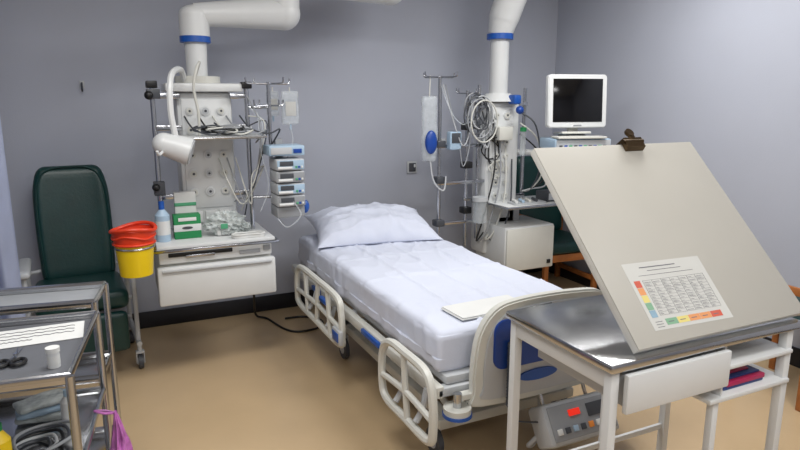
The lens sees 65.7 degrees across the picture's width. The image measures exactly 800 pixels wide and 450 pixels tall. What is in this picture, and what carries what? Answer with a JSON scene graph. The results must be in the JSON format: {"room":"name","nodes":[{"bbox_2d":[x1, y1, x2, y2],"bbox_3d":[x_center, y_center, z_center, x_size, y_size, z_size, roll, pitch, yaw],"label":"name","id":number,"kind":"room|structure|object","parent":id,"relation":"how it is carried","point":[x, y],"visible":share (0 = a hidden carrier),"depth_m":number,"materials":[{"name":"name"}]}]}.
{"room":"hospital room","nodes":[
{"label":"hospital room","id":0,"kind":"room"},
{"bbox_2d":[0,0,557,315],"bbox_3d":[-1.074,-0.720,4.541,5.600,2.800,0.100,-5,13,-25],"label":"wall","id":1,"kind":"structure","parent":0,"point":[359,89],"depth_m":4.57,"materials":[{"name":"paint"}]},
{"bbox_2d":[79,81,84,91],"bbox_3d":[-2.028,-0.885,3.953,0.030,0.071,0.063,-5,13,-25],"label":"wall hook","id":2,"kind":"object","parent":1,"relation":"attached to","point":[81,83],"visible":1,"depth_m":3.97,"materials":[{"name":"grey plastic"}]},
{"bbox_2d":[132,268,541,328],"bbox_3d":[-1.050,0.603,4.759,5.400,0.120,0.012,-5,13,-25],"label":"baseboard","id":3,"kind":"structure","parent":1,"relation":"attached to","point":[170,316],"depth_m":4.61,"materials":[{"name":"black plastic"}]},
{"bbox_2d":[407,161,416,173],"bbox_3d":[0.100,-0.474,5.088,0.090,0.100,0.027,-5,13,-25],"label":"wall socket","id":4,"kind":"object","parent":1,"relation":"attached to","point":[411,165],"visible":1,"depth_m":5.08,"materials":[{"name":"grey plastic"}]},
{"bbox_2d":[0,271,799,449],"bbox_3d":[0.354,1.301,1.882,5.600,0.100,6.760,-5,13,-25],"label":"floor","id":5,"kind":"structure","parent":0,"point":[242,381],"depth_m":3.32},
{"bbox_2d":[0,310,111,449],"bbox_3d":[-1.293,0.796,1.953,0.668,0.861,0.620,-4,12,-18],"label":"trolley","id":6,"kind":"object","parent":5,"relation":"on","point":[35,373],"visible":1,"depth_m":1.98,"materials":[{"name":"silver metal"}]},
{"bbox_2d":[0,422,12,449],"bbox_3d":[-1.135,0.638,1.758,0.060,0.160,0.060,-4,12,-18],"label":"detergent bottle","id":7,"kind":"object","parent":6,"relation":"on","point":[5,439],"visible":1,"depth_m":1.75,"materials":[{"name":"plastic"}]},
{"bbox_2d":[0,346,27,368],"bbox_3d":[-1.158,0.394,1.861,0.092,0.012,0.160,-4,12,-18],"label":"scissors","id":8,"kind":"object","parent":6,"relation":"on","point":[7,362],"visible":1,"depth_m":1.82,"materials":[{"name":"black plastic"}]},
{"bbox_2d":[12,388,62,424],"bbox_3d":[-1.200,0.614,2.087,0.174,0.079,0.119,-7,14,-32],"label":"dressing","id":9,"kind":"object","parent":6,"relation":"on","point":[44,406],"visible":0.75,"depth_m":2.05,"materials":[{"name":"grey fabric"}]},
{"bbox_2d":[12,420,70,449],"bbox_3d":[-1.088,0.664,1.897,0.182,0.057,0.194,-4,12,-18],"label":"cable bundle","id":10,"kind":"object","parent":6,"relation":"on","point":[21,439],"visible":0.96,"depth_m":1.94,"materials":[{"name":"grey plastic"}]},
{"bbox_2d":[0,321,83,348],"bbox_3d":[-1.208,0.363,2.040,0.300,0.003,0.170,-5,13,-25],"label":"handwritten note","id":11,"kind":"object","parent":6,"relation":"on","point":[72,330],"visible":1,"depth_m":2.05,"materials":[{"name":"white paper"}]},
{"bbox_2d":[0,319,90,379],"bbox_3d":[-1.293,0.404,1.873,0.604,0.006,0.524,-4,12,-18],"label":"tray","id":12,"kind":"object","parent":6,"relation":"on","point":[36,365],"depth_m":1.90,"materials":[{"name":"silver metal"}]},
{"bbox_2d":[0,394,99,449],"bbox_3d":[-1.293,0.688,1.931,0.604,0.006,0.524,-4,12,-18],"label":"tray","id":13,"kind":"object","parent":6,"relation":"on","point":[87,403],"depth_m":2.06,"materials":[{"name":"metal"}]},
{"bbox_2d":[45,345,60,368],"bbox_3d":[-1.008,0.384,1.803,0.038,0.060,0.038,-4,12,-18],"label":"pill bottle","id":14,"kind":"object","parent":6,"relation":"on","point":[52,352],"visible":1,"depth_m":1.79,"materials":[{"name":"white plastic"}]},
{"bbox_2d":[60,388,69,432],"bbox_3d":[-1.071,0.597,2.008,0.048,0.140,0.048,-4,12,-18],"label":"bottle","id":15,"kind":"object","parent":6,"relation":"on","point":[63,403],"visible":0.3,"depth_m":1.99,"materials":[{"name":"white plastic"}]},
{"bbox_2d":[93,409,132,449],"bbox_3d":[-0.968,0.776,2.134,0.151,0.324,0.111,9,15,38],"label":"plastic bag","id":16,"kind":"object","parent":6,"relation":"hanging from","point":[120,440],"visible":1,"depth_m":2.10,"materials":[{"name":"pink plastic"}]},
{"bbox_2d":[0,281,121,449],"bbox_3d":[-1.461,0.695,2.425,0.648,0.871,0.320,-3,12,-16],"label":"trolley","id":17,"kind":"object","parent":5,"relation":"on","point":[44,298],"visible":0.59,"depth_m":2.45,"materials":[{"name":"silver metal"}]},
{"bbox_2d":[0,288,99,305],"bbox_3d":[-1.461,0.298,2.344,0.584,0.006,0.224,-3,12,-16],"label":"tray","id":18,"kind":"object","parent":17,"relation":"on","point":[39,295],"depth_m":2.42,"materials":[{"name":"grey metal"}]},
{"bbox_2d":[74,357,107,376],"bbox_3d":[-1.461,0.592,2.404,0.584,0.006,0.224,-3,12,-16],"label":"tray","id":19,"kind":"object","parent":17,"relation":"on","point":[87,365],"depth_m":2.49,"materials":[{"name":"metal"}]},
{"bbox_2d":[89,433,105,449],"bbox_3d":[-1.461,0.925,2.472,0.584,0.006,0.224,-3,12,-16],"label":"tray","id":20,"kind":"object","parent":17,"relation":"on","point":[98,439],"depth_m":2.57,"materials":[{"name":"metal"}]},
{"bbox_2d":[19,164,144,368],"bbox_3d":[-1.932,0.264,3.727,0.620,1.196,0.700,-6,13,-29],"label":"recliner chair","id":21,"kind":"object","parent":5,"relation":"on","point":[73,218],"visible":0.68,"depth_m":3.82,"materials":[{"name":"green leather"}]},
{"bbox_2d":[35,271,128,315],"bbox_3d":[-1.905,0.409,3.707,0.480,0.120,0.510,-6,13,-29],"label":"seat cushion","id":22,"kind":"object","parent":21,"relation":"on","point":[118,293],"depth_m":3.72,"materials":[{"name":"green leather"}]},
{"bbox_2d":[292,234,618,449],"bbox_3d":[0.167,0.496,3.608,1.152,0.790,2.374,-5,13,-25],"label":"hospital bed","id":23,"kind":"object","parent":5,"relation":"on","point":[400,289],"visible":0.7,"depth_m":2.85,"materials":[{"name":"white fabric"}]},
{"bbox_2d":[304,202,441,247],"bbox_3d":[-0.200,-0.028,4.326,0.860,0.232,0.570,-4,12,-17],"label":"pillow","id":24,"kind":"object","parent":23,"relation":"on","point":[374,222],"visible":1,"depth_m":4.16,"materials":[{"name":"white fabric"}]},
{"bbox_2d":[441,295,513,320],"bbox_3d":[0.395,0.376,2.844,0.380,0.014,0.181,-6,13,-28],"label":"pad","id":25,"kind":"object","parent":23,"relation":"on","point":[469,310],"visible":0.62,"depth_m":2.82,"materials":[{"name":"white paper"}]},
{"bbox_2d":[516,156,596,288],"bbox_3d":[1.299,-0.013,5.297,0.550,1.114,0.648,-4,12,-21],"label":"armchair","id":26,"kind":"object","parent":5,"relation":"on","point":[565,248],"visible":0.25,"depth_m":5.36,"materials":[{"name":"green leather"}]},
{"bbox_2d":[553,230,580,254],"bbox_3d":[1.322,0.143,5.268,0.470,0.100,0.500,-4,12,-21],"label":"seat cushion","id":27,"kind":"object","parent":26,"relation":"on","point":[564,243],"depth_m":5.05,"materials":[{"name":"green leather"}]},
{"bbox_2d":[506,294,799,449],"bbox_3d":[0.890,0.738,2.269,0.870,0.850,0.543,-5,13,-25],"label":"table","id":28,"kind":"object","parent":5,"relation":"on","point":[583,338],"visible":0.76,"depth_m":2.03,"materials":[{"name":"white metal"}]},
{"bbox_2d":[530,129,799,353],"bbox_3d":[0.937,-0.006,2.190,0.785,0.638,0.575,-5,13,-25],"label":"clipboard","id":29,"kind":"object","parent":28,"relation":"on","point":[629,201],"visible":0.71,"depth_m":2.17,"materials":[{"name":"beige plastic"}]},
{"bbox_2d":[621,256,732,330],"bbox_3d":[0.903,0.215,2.018,0.348,0.175,0.164,-5,13,-24],"label":"chart","id":30,"kind":"object","parent":29,"relation":"on","point":[676,292],"visible":1,"depth_m":2.01,"materials":[{"name":"paper"}]},
{"bbox_2d":[710,347,726,395],"bbox_3d":[0.951,0.441,2.240,0.010,0.202,0.490,-5,13,-25],"label":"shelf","id":31,"kind":"object","parent":28,"relation":"attached to","point":[718,392],"depth_m":2.04,"materials":[{"name":"white metal"}]},
{"bbox_2d":[692,364,788,405],"bbox_3d":[1.077,0.516,2.310,0.400,0.017,0.500,-5,13,-25],"label":"shelf","id":32,"kind":"object","parent":28,"relation":"attached to","point":[771,379],"depth_m":2.10,"materials":[{"name":"white metal"}]},
{"bbox_2d":[722,365,764,390],"bbox_3d":[1.117,0.503,2.222,0.200,0.042,0.265,-5,13,-25],"label":"magazine stack","id":33,"kind":"object","parent":28,"relation":"on","point":[746,374],"visible":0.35,"depth_m":2.12,"materials":[{"name":"red paper"}]},
{"bbox_2d":[729,366,747,373],"bbox_3d":[1.098,0.484,2.224,0.150,0.006,0.220,-5,13,-25],"label":"magazine","id":34,"kind":"object","parent":33,"relation":"on","point":[744,369],"depth_m":2.14,"materials":[{"name":"paper"}]},
{"bbox_2d":[722,377,762,390],"bbox_3d":[1.116,0.517,2.228,0.200,0.012,0.260,-5,13,-25],"label":"book","id":35,"kind":"object","parent":33,"relation":"on","point":[738,381],"depth_m":2.10,"materials":[{"name":"paper"}]},
{"bbox_2d":[729,365,758,378],"bbox_3d":[1.120,0.491,2.224,0.170,0.007,0.240,-5,13,-25],"label":"magazine","id":36,"kind":"object","parent":33,"relation":"on","point":[744,372],"depth_m":2.13,"materials":[{"name":"paper"}]},
{"bbox_2d":[726,371,764,386],"bbox_3d":[1.124,0.504,2.220,0.190,0.017,0.255,-5,13,-25],"label":"book","id":37,"kind":"object","parent":33,"relation":"on","point":[736,378],"depth_m":2.12,"materials":[{"name":"red paper"}]},
{"bbox_2d":[727,338,792,368],"bbox_3d":[1.105,0.407,2.302,0.338,0.015,0.500,-5,13,-25],"label":"shelf","id":38,"kind":"object","parent":28,"relation":"attached to","point":[753,351],"depth_m":2.14,"materials":[{"name":"white metal"}]},
{"bbox_2d":[768,285,799,411],"bbox_3d":[2.184,0.596,3.439,0.425,0.660,0.440,-5,13,-25],"label":"chair","id":39,"kind":"object","parent":5,"relation":"on","point":[775,338],"visible":0.1,"depth_m":3.24,"materials":[{"name":"orange wood"}]},
{"bbox_2d":[552,0,799,348],"bbox_3d":[2.838,-0.355,2.749,0.100,2.800,6.560,-5,13,-25],"label":"wall","id":40,"kind":"structure","parent":0,"point":[720,77],"depth_m":4.12,"materials":[{"name":"paint"}]},
{"bbox_2d":[548,263,799,367],"bbox_3d":[2.791,0.964,2.987,0.012,0.120,6.548,-5,13,-25],"label":"baseboard","id":41,"kind":"structure","parent":40,"relation":"attached to","point":[795,355],"depth_m":5.41,"materials":[{"name":"black plastic"}]},
{"bbox_3d":[0.354,-1.541,1.304,5.600,0.100,6.760,-5,13,-25],"label":"ceiling","id":42,"kind":"structure","parent":0,"visible":0},
{"bbox_2d":[0,119,25,318],"bbox_3d":[-2.310,-0.436,2.520,1.220,2.550,0.090,-5,13,-25],"label":"privacy curtain","id":43,"kind":"object","parent":42,"relation":"hanging from","point":[10,277],"visible":0.32,"depth_m":2.86,"materials":[{"name":"fabric"}]},
{"bbox_2d":[144,0,401,332],"bbox_3d":[-0.709,-0.606,3.991,1.822,2.803,0.904,-5,13,-25],"label":"pendant","id":44,"kind":"object","parent":42,"relation":"hanging from","point":[208,267],"visible":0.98,"depth_m":3.63,"materials":[{"name":"white metal"}]},
{"bbox_2d":[108,221,156,277],"bbox_3d":[-1.386,0.128,3.242,0.236,0.267,0.239,-5,13,-25],"label":"bin","id":45,"kind":"object","parent":44,"relation":"attached to","point":[134,243],"visible":1,"depth_m":3.17,"materials":[{"name":"yellow plastic"}]},
{"bbox_2d":[115,244,153,277],"bbox_3d":[-1.385,0.173,3.250,0.192,0.175,0.192,-5,13,-25],"label":"tub","id":46,"kind":"object","parent":45,"relation":"in","point":[134,260],"depth_m":3.18,"materials":[{"name":"yellow plastic"}]},
{"bbox_2d":[155,201,170,241],"bbox_3d":[-1.356,-0.022,3.541,0.082,0.230,0.082,-5,13,-25],"label":"bottle","id":47,"kind":"object","parent":44,"relation":"on","point":[162,218],"visible":0.96,"depth_m":3.52,"materials":[{"name":"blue plastic"}]},
{"bbox_2d":[172,212,201,239],"bbox_3d":[-1.251,0.004,3.640,0.152,0.140,0.084,-5,13,-25],"label":"glove box","id":48,"kind":"object","parent":44,"relation":"on","point":[185,225],"visible":1,"depth_m":3.61,"materials":[{"name":"green cardboard"}]},
{"bbox_2d":[173,191,195,213],"bbox_3d":[-1.280,-0.069,3.699,0.122,0.260,0.058,-5,13,-25],"label":"carton","id":49,"kind":"object","parent":48,"relation":"on","point":[184,201],"visible":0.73,"depth_m":3.66,"materials":[{"name":"white cardboard"}]},
{"bbox_2d":[180,134,262,139],"bbox_3d":[-1.056,-0.511,3.604,0.470,0.015,0.270,-5,13,-25],"label":"shelf","id":50,"kind":"object","parent":44,"relation":"attached to","point":[197,136],"depth_m":3.53,"materials":[{"name":"white metal"}]},
{"bbox_2d":[203,210,250,235],"bbox_3d":[-1.034,-0.018,3.714,0.283,0.148,0.125,-5,13,-25],"label":"bag","id":51,"kind":"object","parent":44,"relation":"on","point":[224,222],"visible":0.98,"depth_m":3.67,"materials":[{"name":"white plastic"}]},
{"bbox_2d":[231,230,264,238],"bbox_3d":[-0.896,0.057,3.662,0.200,0.026,0.082,-5,13,-25],"label":"dish","id":52,"kind":"object","parent":44,"relation":"on","point":[250,234],"visible":1,"depth_m":3.65,"materials":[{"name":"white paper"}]},
{"bbox_2d":[244,77,289,203],"bbox_3d":[-0.794,-0.482,3.759,0.266,0.806,0.373,0,12,0],"label":"pole","id":53,"kind":"object","parent":44,"relation":"attached to","point":[268,106],"visible":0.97,"depth_m":3.77,"materials":[{"name":"silver metal"}]},
{"bbox_2d":[271,87,277,120],"bbox_3d":[-0.801,-0.761,3.912,0.083,0.212,0.041,-5,13,-25],"label":"bag","id":54,"kind":"object","parent":53,"relation":"hanging from","point":[273,101],"visible":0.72,"depth_m":3.90,"materials":[{"name":"clear plastic"}]},
{"bbox_2d":[285,87,295,129],"bbox_3d":[-0.690,-0.732,3.893,0.112,0.262,0.041,-5,13,-25],"label":"bag","id":55,"kind":"object","parent":53,"relation":"hanging from","point":[290,106],"visible":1,"depth_m":3.88,"materials":[{"name":"clear plastic"}]},
{"bbox_2d":[263,139,308,217],"bbox_3d":[-0.681,-0.260,3.767,0.251,0.513,0.254,-5,13,-25],"label":"pumps","id":56,"kind":"object","parent":44,"relation":"attached to","point":[287,186],"visible":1,"depth_m":3.69,"materials":[{"name":"grey plastic"}]},
{"bbox_2d":[423,0,556,270],"bbox_3d":[0.793,-0.859,4.397,1.201,2.470,0.887,-5,13,-25],"label":"pendant","id":57,"kind":"object","parent":42,"relation":"hanging from","point":[499,234],"visible":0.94,"depth_m":4.62,"materials":[{"name":"white metal"}]},
{"bbox_2d":[425,75,446,190],"bbox_3d":[0.246,-0.642,4.396,0.202,0.816,0.095,-5,13,-25],"label":"bag","id":58,"kind":"object","parent":57,"relation":"hanging from","point":[431,139],"visible":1,"depth_m":4.35,"materials":[{"name":"clear plastic"}]},
{"bbox_2d":[447,131,460,149],"bbox_3d":[0.389,-0.609,4.471,0.095,0.130,0.060,-5,13,-25],"label":"monitor","id":59,"kind":"object","parent":57,"relation":"on","point":[453,137],"depth_m":4.44,"materials":[{"name":"blue plastic"}]},
{"bbox_2d":[452,133,460,142],"bbox_3d":[0.403,-0.622,4.438,0.071,0.070,0.008,-5,13,-25],"label":"screen","id":60,"kind":"object","parent":57,"relation":"on","point":[456,137],"depth_m":4.43,"materials":[{"name":"grey glass"}]},
{"bbox_2d":[493,179,497,185],"bbox_3d":[0.719,-0.322,4.694,0.056,0.056,0.012,-5,13,-25],"label":"outlet","id":61,"kind":"object","parent":57,"relation":"attached to","point":[495,182],"depth_m":4.69,"materials":[{"name":"white plastic"}]},
{"bbox_2d":[503,140,509,145],"bbox_3d":[0.800,-0.624,4.672,0.056,0.056,0.012,-5,13,-25],"label":"outlet","id":62,"kind":"object","parent":57,"relation":"attached to","point":[505,142],"depth_m":4.66,"materials":[{"name":"white plastic"}]},
{"bbox_2d":[504,111,510,118],"bbox_3d":[0.800,-0.820,4.632,0.056,0.056,0.012,-5,13,-25],"label":"outlet","id":63,"kind":"object","parent":57,"relation":"attached to","point":[507,114],"depth_m":4.63,"materials":[{"name":"white plastic"}]},
{"bbox_2d":[507,197,545,205],"bbox_3d":[0.948,-0.180,4.636,0.280,0.033,0.140,-5,13,-25],"label":"tray","id":64,"kind":"object","parent":57,"relation":"on","point":[519,202],"visible":1,"depth_m":4.60,"materials":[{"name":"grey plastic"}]},
{"bbox_2d":[536,189,553,201],"bbox_3d":[1.133,-0.227,4.764,0.110,0.074,0.156,-5,13,-25],"label":"equipment box","id":65,"kind":"object","parent":57,"relation":"on","point":[544,194],"visible":0.59,"depth_m":4.72,"materials":[{"name":"grey plastic"}]},
{"bbox_2d":[540,134,610,147],"bbox_3d":[1.236,-0.587,4.360,0.420,0.098,0.290,-2,12,-11],"label":"patient monitor base","id":66,"kind":"object","parent":57,"relation":"on","point":[562,140],"visible":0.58,"depth_m":4.24,"materials":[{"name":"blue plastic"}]},
{"bbox_2d":[545,74,606,133],"bbox_3d":[1.224,-0.846,4.368,0.440,0.416,0.150,-2,12,-11],"label":"computer monitor","id":67,"kind":"object","parent":66,"relation":"on","point":[573,101],"visible":1,"depth_m":4.30,"materials":[{"name":"beige plastic"}]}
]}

